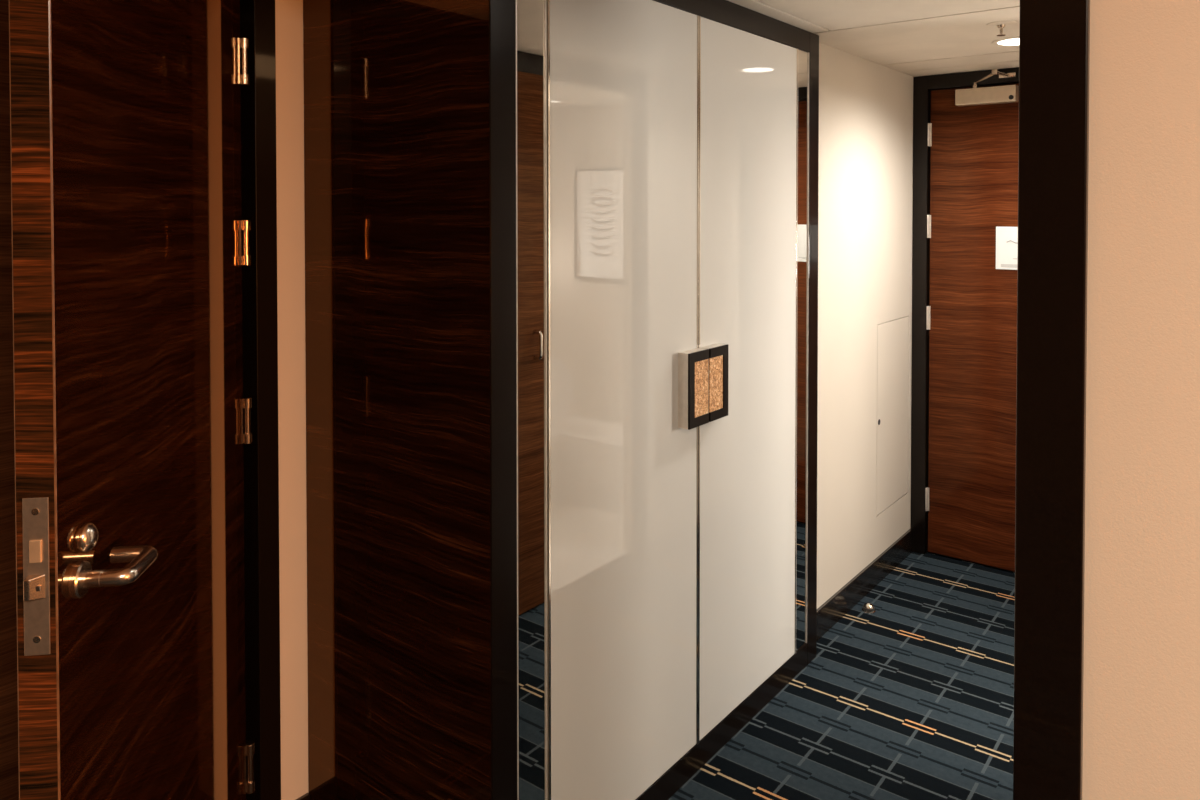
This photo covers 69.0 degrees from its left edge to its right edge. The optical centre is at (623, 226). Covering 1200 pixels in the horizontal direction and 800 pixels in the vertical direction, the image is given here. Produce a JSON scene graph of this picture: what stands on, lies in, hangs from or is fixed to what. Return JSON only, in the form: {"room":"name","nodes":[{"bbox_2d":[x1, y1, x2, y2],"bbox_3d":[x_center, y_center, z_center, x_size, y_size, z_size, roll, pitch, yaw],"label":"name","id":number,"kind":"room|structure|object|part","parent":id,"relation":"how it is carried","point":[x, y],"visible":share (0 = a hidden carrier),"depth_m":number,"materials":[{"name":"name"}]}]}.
{"room":"hotel room entryway","nodes":[
{"label":"hotel room entryway","id":0,"kind":"room"},
{"bbox_2d":[275,0,308,799],"bbox_3d":[-2.158,0.308,0.626,0.250,2.560,4.400,1,1,37],"label":"wall","id":1,"kind":"structure","parent":0,"point":[288,13],"depth_m":2.19,"materials":[{"name":"beige paint"}]},
{"bbox_2d":[240,0,280,799],"bbox_3d":[-1.238,0.477,1.805,0.210,2.180,1.015,1,1,37],"label":"trim","id":2,"kind":"structure","parent":1,"relation":"attached to","point":[257,17],"depth_m":2.12,"materials":[{"name":"black paint"}]},
{"bbox_2d":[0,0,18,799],"bbox_3d":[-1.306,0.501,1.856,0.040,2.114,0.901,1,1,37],"label":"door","id":3,"kind":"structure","parent":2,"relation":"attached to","point":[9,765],"depth_m":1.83,"materials":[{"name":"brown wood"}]},
{"bbox_2d":[9,0,254,799],"bbox_3d":[-0.829,0.507,1.638,0.133,2.110,0.896,0,1,-8],"label":"door","id":4,"kind":"structure","parent":2,"relation":"attached to","point":[130,236],"depth_m":1.44,"materials":[{"name":"brown wood"}]},
{"bbox_3d":[-0.808,0.482,1.201,0.033,0.218,0.003,0,1,-8],"label":"lock plate","id":5,"kind":"part","parent":4,"relation":"part of","materials":[{"name":"silver metal"}]},
{"bbox_3d":[-0.785,0.511,1.262,0.010,0.051,0.051,0,1,-8],"label":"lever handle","id":6,"kind":"part","parent":4,"relation":"part of","materials":[{"name":"silver metal"}]},
{"bbox_3d":[-0.756,0.510,1.311,0.080,0.024,0.113,0,1,-8],"label":"lever","id":7,"kind":"part","parent":4,"relation":"part of","materials":[{"name":"silver metal"}]},
{"bbox_2d":[296,793,309,799],"bbox_3d":[-0.828,1.505,2.202,0.012,0.109,0.078,1,1,37],"label":"baseboard","id":8,"kind":"structure","parent":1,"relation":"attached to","point":[306,796],"depth_m":2.22,"materials":[{"name":"black wood"}]},
{"bbox_2d":[668,552,1014,799],"bbox_3d":[0.390,1.640,0.550,4.800,0.100,7.700,1,1,37],"label":"floor","id":9,"kind":"structure","parent":0,"point":[912,698],"depth_m":2.80,"materials":[{"name":"blue carpet"}]},
{"bbox_2d":[303,0,818,799],"bbox_3d":[-0.041,0.441,2.650,0.703,2.219,1.613,1,1,37],"label":"wardrobe","id":10,"kind":"object","parent":9,"relation":"on","point":[561,256],"visible":1,"depth_m":2.10,"materials":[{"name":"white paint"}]},
{"bbox_3d":[-0.536,0.453,2.026,0.661,2.219,0.020,1,1,37],"label":"panel","id":11,"kind":"part","parent":10,"relation":"part of","materials":[{"name":"brown wood"}]},
{"bbox_3d":[-0.213,0.450,1.928,0.026,2.066,0.091,1,1,37],"label":"mirror panel","id":12,"kind":"part","parent":10,"relation":"part of","materials":[{"name":"silver metal"}]},
{"bbox_3d":[0.011,0.444,2.220,0.026,2.063,0.618,1,1,37],"label":"door","id":13,"kind":"part","parent":10,"relation":"part of","materials":[{"name":"white paint"}]},
{"bbox_3d":[0.190,0.445,2.477,0.050,2.219,1.612,1,1,37],"label":"frame","id":14,"kind":"part","parent":10,"relation":"part of","materials":[{"name":"black paint"}]},
{"bbox_3d":[0.193,0.446,2.412,0.033,0.206,0.101,1,1,37],"label":"handle","id":15,"kind":"part","parent":10,"relation":"part of","materials":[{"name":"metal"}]},
{"bbox_3d":[0.258,0.445,2.499,0.033,0.206,0.099,1,1,37],"label":"handle","id":16,"kind":"part","parent":10,"relation":"part of","materials":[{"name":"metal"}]},
{"bbox_3d":[0.392,0.435,2.726,0.026,2.063,0.612,1,1,37],"label":"door","id":17,"kind":"part","parent":10,"relation":"part of","materials":[{"name":"white paint"}]},
{"bbox_3d":[0.606,0.430,3.018,0.026,2.066,0.085,1,1,37],"label":"mirror panel","id":18,"kind":"part","parent":10,"relation":"part of","materials":[{"name":"mirror"}]},
{"bbox_2d":[862,602,874,613],"bbox_3d":[0.980,1.520,3.482,0.052,0.032,0.052,1,1,37],"label":"door stop","id":19,"kind":"object","parent":9,"relation":"on","point":[868,608],"visible":1,"depth_m":3.47,"materials":[{"name":"silver metal"}]},
{"bbox_2d":[817,42,913,608],"bbox_3d":[1.000,0.420,3.697,0.100,2.222,1.500,1,1,37],"label":"wall","id":20,"kind":"structure","parent":0,"point":[865,175],"depth_m":3.54,"materials":[{"name":"white paint"}]},
{"bbox_2d":[817,528,912,640],"bbox_3d":[1.004,1.479,3.626,0.014,0.108,1.160,1,1,37],"label":"baseboard","id":21,"kind":"structure","parent":20,"relation":"attached to","point":[837,606],"depth_m":3.59,"materials":[{"name":"black wood"}]},
{"bbox_2d":[876,316,907,515],"bbox_3d":[1.194,0.830,3.902,0.032,0.821,0.391,1,1,37],"label":"access panel","id":22,"kind":"object","parent":20,"relation":"attached to","point":[892,336],"visible":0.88,"depth_m":3.88,"materials":[{"name":"white paint"}]},
{"bbox_2d":[727,0,1019,76],"bbox_3d":[0.390,-0.851,0.504,4.800,0.438,7.700,1,1,37],"label":"ceiling","id":23,"kind":"structure","parent":0,"point":[915,38],"depth_m":2.98,"materials":[{"name":"paint"}]},
{"bbox_2d":[986,21,1016,35],"bbox_3d":[1.260,-0.656,2.906,0.094,0.039,0.094,1,1,37],"label":"sprinkler","id":24,"kind":"object","parent":23,"relation":"attached to","point":[1000,24],"visible":1,"depth_m":2.90,"materials":[{"name":"paint"}]},
{"bbox_2d":[991,36,1018,45],"bbox_3d":[1.450,-0.679,3.201,0.182,0.005,0.182,1,1,37],"label":"recessed light","id":25,"kind":"object","parent":23,"relation":"in","point":[1010,41],"visible":0.52,"depth_m":3.21,"materials":[{"name":"paint"}]},
{"bbox_2d":[911,67,1018,571],"bbox_3d":[1.738,0.421,3.735,1.030,2.220,0.250,1,1,37],"label":"door","id":26,"kind":"structure","parent":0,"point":[966,124],"depth_m":3.95,"materials":[{"name":"brown wood"}]},
{"bbox_3d":[1.586,-0.640,3.774,0.179,0.056,0.162,1,1,37],"label":"closer arm","id":27,"kind":"part","parent":26,"relation":"part of","materials":[{"name":"silver metal"}]},
{"bbox_2d":[996,227,1017,269],"bbox_3d":[1.792,0.096,3.757,0.354,0.188,0.005,1,1,37],"label":"card","id":28,"kind":"object","parent":26,"relation":"attached to","point":[1006,237],"visible":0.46,"depth_m":3.83,"materials":[{"name":"white paper"}]},
{"bbox_2d":[1082,0,1199,799],"bbox_3d":[1.601,0.484,0.289,2.576,2.222,0.110,1,1,37],"label":"wall","id":29,"kind":"structure","parent":0,"point":[1141,674],"depth_m":0.98,"materials":[{"name":"beige paint"}]},
{"bbox_3d":[1.504,0.446,2.319,0.050,2.222,3.020,1,1,37],"label":"wall","id":30,"kind":"structure","parent":0,"visible":0},
{"bbox_2d":[1013,0,1089,799],"bbox_3d":[0.544,0.469,1.087,0.074,2.222,0.142,1,1,37],"label":"trim","id":31,"kind":"structure","parent":30,"relation":"attached to","point":[1054,35],"depth_m":1.02,"materials":[{"name":"black paint"}]}
]}

